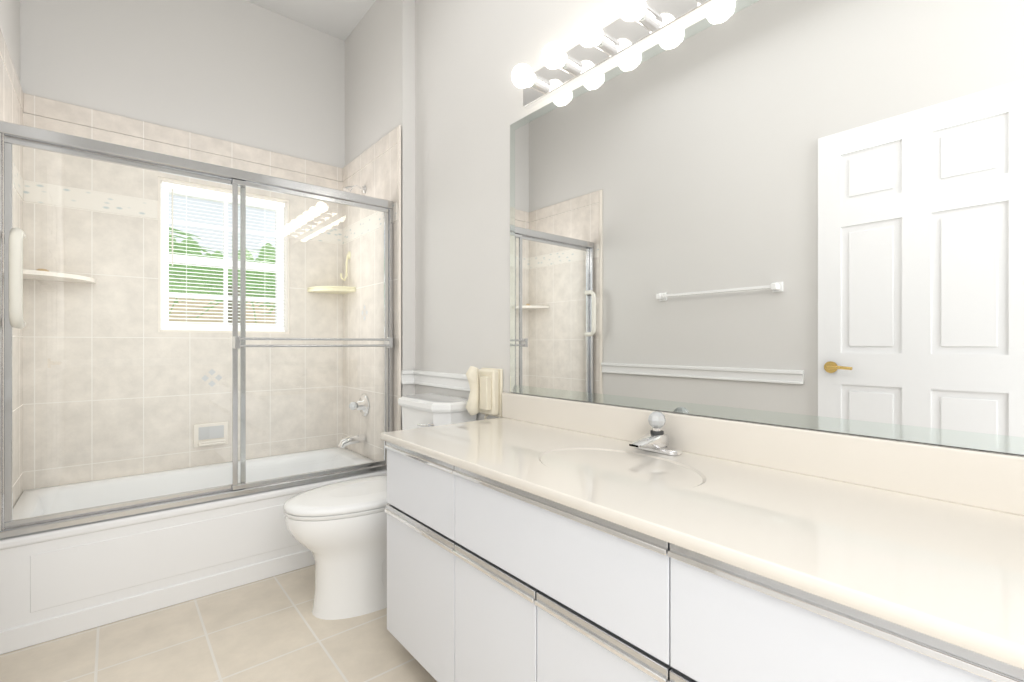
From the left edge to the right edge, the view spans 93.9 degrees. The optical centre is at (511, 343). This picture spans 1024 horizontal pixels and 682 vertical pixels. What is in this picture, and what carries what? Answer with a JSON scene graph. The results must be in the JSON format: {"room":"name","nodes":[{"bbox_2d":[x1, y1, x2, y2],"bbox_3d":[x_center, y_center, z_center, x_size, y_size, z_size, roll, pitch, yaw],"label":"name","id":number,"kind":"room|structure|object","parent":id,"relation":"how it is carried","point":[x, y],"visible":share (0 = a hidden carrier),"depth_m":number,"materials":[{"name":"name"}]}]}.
{"room":"bathroom","nodes":[
{"label":"bathroom","id":0,"kind":"room"},
{"bbox_2d":[0,0,19,81],"bbox_3d":[-1.097,-0.510,0.647,0.150,3.320,4.700,0,0,-40],"label":"wall","id":1,"kind":"structure","parent":0,"point":[10,19],"depth_m":2.19,"materials":[{"name":"paint"}]},
{"bbox_2d":[0,29,23,506],"bbox_3d":[-2.159,-0.050,2.043,0.013,2.400,0.895,0,0,-40],"label":"tile","id":2,"kind":"structure","parent":1,"relation":"attached to","point":[11,101],"depth_m":2.21,"materials":[{"name":"white tile"}]},
{"bbox_2d":[23,269,95,283],"bbox_3d":[-2.243,-0.346,2.364,0.275,0.052,0.275,0,0,-40],"label":"corner shelf","id":3,"kind":"object","parent":1,"relation":"attached to","point":[35,274],"depth_m":2.35,"materials":[{"name":"white tile"}]},
{"bbox_2d":[20,0,344,183],"bbox_3d":[-1.873,-0.510,2.963,1.631,3.320,0.150,0,0,-40],"label":"wall","id":4,"kind":"structure","parent":0,"point":[245,72],"depth_m":2.86,"materials":[{"name":"paint"}]},
{"bbox_2d":[23,93,342,490],"bbox_3d":[-1.847,-0.235,2.931,1.611,2.030,0.093,0,0,-40],"label":"tiled wall","id":5,"kind":"structure","parent":4,"relation":"attached to","point":[58,116],"depth_m":2.67,"materials":[{"name":"white tile"}]},
{"bbox_2d":[193,421,227,447],"bbox_3d":[-1.806,0.550,2.874,0.180,0.140,0.050,0,0,-40],"label":"soap dish","id":6,"kind":"object","parent":5,"relation":"attached to","point":[211,433],"depth_m":2.88,"materials":[{"name":"beige ceramic"}]},
{"bbox_2d":[161,185,283,331],"bbox_3d":[-1.827,-0.510,3.048,0.683,0.866,0.050,0,0,-40],"label":"window","id":7,"kind":"structure","parent":4,"relation":"in","point":[220,201],"depth_m":3.02,"materials":[{"name":"white plastic"}]},
{"bbox_2d":[162,182,284,331],"bbox_3d":[-1.782,-0.510,2.994,0.667,0.862,0.038,0,0,-40],"label":"window blinds","id":8,"kind":"object","parent":7,"relation":"attached to","point":[187,188],"depth_m":2.94,"materials":[{"name":"white plastic"}]},
{"bbox_2d":[0,565,436,681],"bbox_3d":[-0.384,1.210,1.244,2.011,0.120,4.700,0,0,-40],"label":"floor","id":9,"kind":"structure","parent":0,"point":[272,629],"depth_m":1.81,"materials":[{"name":"beige tile"}]},
{"bbox_2d":[0,447,386,654],"bbox_3d":[-1.556,0.940,2.576,1.597,0.420,0.828,0,0,-40],"label":"bathtub","id":10,"kind":"object","parent":9,"relation":"on","point":[59,583],"visible":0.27,"depth_m":2.10,"materials":[{"name":"white ceramic"}]},
{"bbox_2d":[0,120,392,538],"bbox_3d":[-1.301,-0.051,2.271,1.595,1.559,0.130,0,0,-40],"label":"shower door","id":11,"kind":"structure","parent":10,"relation":"on","point":[11,270],"depth_m":2.14,"materials":[{"name":"clear glass"}]},
{"bbox_2d":[283,393,476,619],"bbox_3d":[-0.620,0.712,2.212,0.808,0.876,0.464,0,0,-40],"label":"toilet","id":12,"kind":"object","parent":9,"relation":"on","point":[339,530],"visible":0.54,"depth_m":2.01,"materials":[{"name":"white ceramic"}]},
{"bbox_2d":[381,436,1023,681],"bbox_3d":[0.488,0.754,1.074,0.587,0.793,2.302,0,0,-40],"label":"bathroom vanity","id":13,"kind":"object","parent":9,"relation":"on","point":[531,538],"depth_m":1.01,"materials":[{"name":"white laminate"}]},
{"bbox_2d":[381,416,1023,659],"bbox_3d":[0.485,0.343,1.069,0.598,0.025,2.320,0,0,-40],"label":"countertop","id":14,"kind":"structure","parent":13,"relation":"on","point":[943,565],"depth_m":0.86,"materials":[{"name":"beige stone"}]},
{"bbox_2d":[509,440,736,499],"bbox_3d":[0.280,0.394,1.298,0.344,0.128,0.489,0,0,-40],"label":"sink","id":15,"kind":"object","parent":14,"relation":"in","point":[649,474],"depth_m":1.28,"materials":[{"name":"beige ceramic"}]},
{"bbox_2d":[629,411,681,455],"bbox_3d":[0.411,0.269,1.440,0.145,0.121,0.156,0,0,-40],"label":"faucet","id":16,"kind":"object","parent":14,"relation":"on","point":[656,439],"visible":1,"depth_m":1.44,"materials":[{"name":"silver metal"}]},
{"bbox_2d":[246,0,375,40],"bbox_3d":[-0.384,-2.230,1.244,2.011,0.120,4.700,0,0,-40],"label":"ceiling","id":17,"kind":"structure","parent":0,"point":[340,19],"depth_m":3.13,"materials":[{"name":"paint"}]},
{"bbox_2d":[345,0,414,429],"bbox_3d":[-0.932,-0.510,3.171,0.080,3.320,1.040,0,0,-40],"label":"wall","id":18,"kind":"structure","parent":0,"point":[379,72],"depth_m":2.85,"materials":[{"name":"paint"}]},
{"bbox_2d":[342,125,400,460],"bbox_3d":[-0.922,-0.050,3.071,0.013,2.400,0.885,0,0,-40],"label":"tile","id":19,"kind":"structure","parent":18,"relation":"attached to","point":[375,169],"depth_m":3.03,"materials":[{"name":"white tile"}]},
{"bbox_2d":[307,286,355,293],"bbox_3d":[-1.224,-0.366,3.237,0.242,0.032,0.242,0,0,-40],"label":"shelf","id":20,"kind":"object","parent":19,"relation":"attached to","point":[343,290],"depth_m":3.19,"materials":[{"name":"beige plastic"}]},
{"bbox_2d":[340,251,350,280],"bbox_3d":[-1.151,-0.533,3.287,0.065,0.209,0.056,0,0,-40],"label":"hook","id":21,"kind":"object","parent":19,"relation":"attached to","point":[348,256],"depth_m":3.29,"materials":[{"name":"beige plastic"}]},
{"bbox_2d":[338,434,365,447],"bbox_3d":[-1.027,0.625,3.052,0.173,0.077,0.056,0,0,-40],"label":"tub spout","id":22,"kind":"object","parent":19,"relation":"attached to","point":[358,437],"depth_m":3.04,"materials":[{"name":"silver metal"}]},
{"bbox_2d":[343,185,365,193],"bbox_3d":[-1.012,-0.987,3.064,0.140,0.083,0.056,0,0,-40],"label":"shower head","id":23,"kind":"object","parent":19,"relation":"attached to","point":[350,188],"visible":0.98,"depth_m":3.06},
{"bbox_2d":[349,394,368,416],"bbox_3d":[-0.998,0.400,3.076,0.098,0.150,0.150,0,0,-40],"label":"shower valve","id":24,"kind":"object","parent":19,"relation":"attached to","point":[364,399],"depth_m":3.06,"materials":[{"name":"silver metal"}]},
{"bbox_2d":[415,0,1023,455],"bbox_3d":[0.330,-0.510,1.840,0.150,3.320,4.700,0,0,-40],"label":"wall","id":25,"kind":"structure","parent":0,"point":[469,58],"depth_m":2.36,"materials":[{"name":"paint"}]},
{"bbox_2d":[401,370,469,390],"bbox_3d":[-0.404,0.195,2.532,0.090,0.080,0.664,0,0,-40],"label":"trim","id":26,"kind":"structure","parent":25,"relation":"attached to","point":[445,380],"depth_m":2.58,"materials":[{"name":"white wood"}]},
{"bbox_2d":[466,366,502,418],"bbox_3d":[-0.138,0.295,2.182,0.127,0.384,0.155,0,0,-40],"label":"telephone","id":27,"kind":"object","parent":25,"relation":"attached to","point":[486,390],"depth_m":2.16,"materials":[{"name":"beige plastic"}]},
{"bbox_2d":[512,0,720,108],"bbox_3d":[0.456,-1.055,1.447,0.160,0.120,1.405,0,0,-40],"label":"sconce","id":28,"kind":"object","parent":25,"relation":"attached to","point":[637,24],"visible":1,"depth_m":1.65,"materials":[{"name":"white glass"}]},
{"bbox_2d":[502,392,1023,515],"bbox_3d":[0.706,0.275,1.254,0.022,0.114,2.320,0,0,-40],"label":"backsplash","id":29,"kind":"structure","parent":25,"relation":"attached to","point":[984,479],"depth_m":1.17,"materials":[{"name":"beige stone"}]},
{"bbox_2d":[510,0,1023,454],"bbox_3d":[0.773,-0.376,1.187,0.007,1.184,2.430,0,0,-40],"label":"mirror","id":30,"kind":"object","parent":25,"relation":"attached to","point":[808,214],"visible":1,"depth_m":1.24,"materials":[{"name":"white mirror"}]},
{"label":"outside","id":31,"kind":"structure","parent":0,"visible":0},
{"bbox_2d":[169,194,274,259],"bbox_3d":[-5.534,-2.350,8.408,15.000,7.000,0.001,0,0,-40],"label":"sky","id":32,"kind":"structure","parent":31,"point":[248,219],"depth_m":8.57,"materials":[{"name":"white"}]},
{"label":"lawn","id":33,"kind":"structure","parent":31,"visible":0},
{"bbox_2d":[169,298,274,324],"bbox_3d":[-4.482,0.230,7.150,11.000,1.839,0.120,0,0,-40],"label":"fence","id":34,"kind":"object","parent":33,"relation":"on","point":[209,310],"depth_m":7.06,"materials":[{"name":"beige"}]},
{"bbox_2d":[169,235,274,314],"bbox_3d":[-4.596,-0.401,7.821,6.666,3.097,0.546,0,0,-40],"label":"bush","id":35,"kind":"object","parent":33,"relation":"on","point":[218,255],"depth_m":7.43,"materials":[{"name":"green plant"}]},
{"bbox_2d":[169,227,274,324],"bbox_3d":[-2.961,-0.034,5.277,5.095,2.378,3.989,0,0,-40],"label":"palm trees","id":36,"kind":"object","parent":33,"relation":"on","point":[217,272],"depth_m":4.72,"materials":[{"name":"green plant"}]}
]}

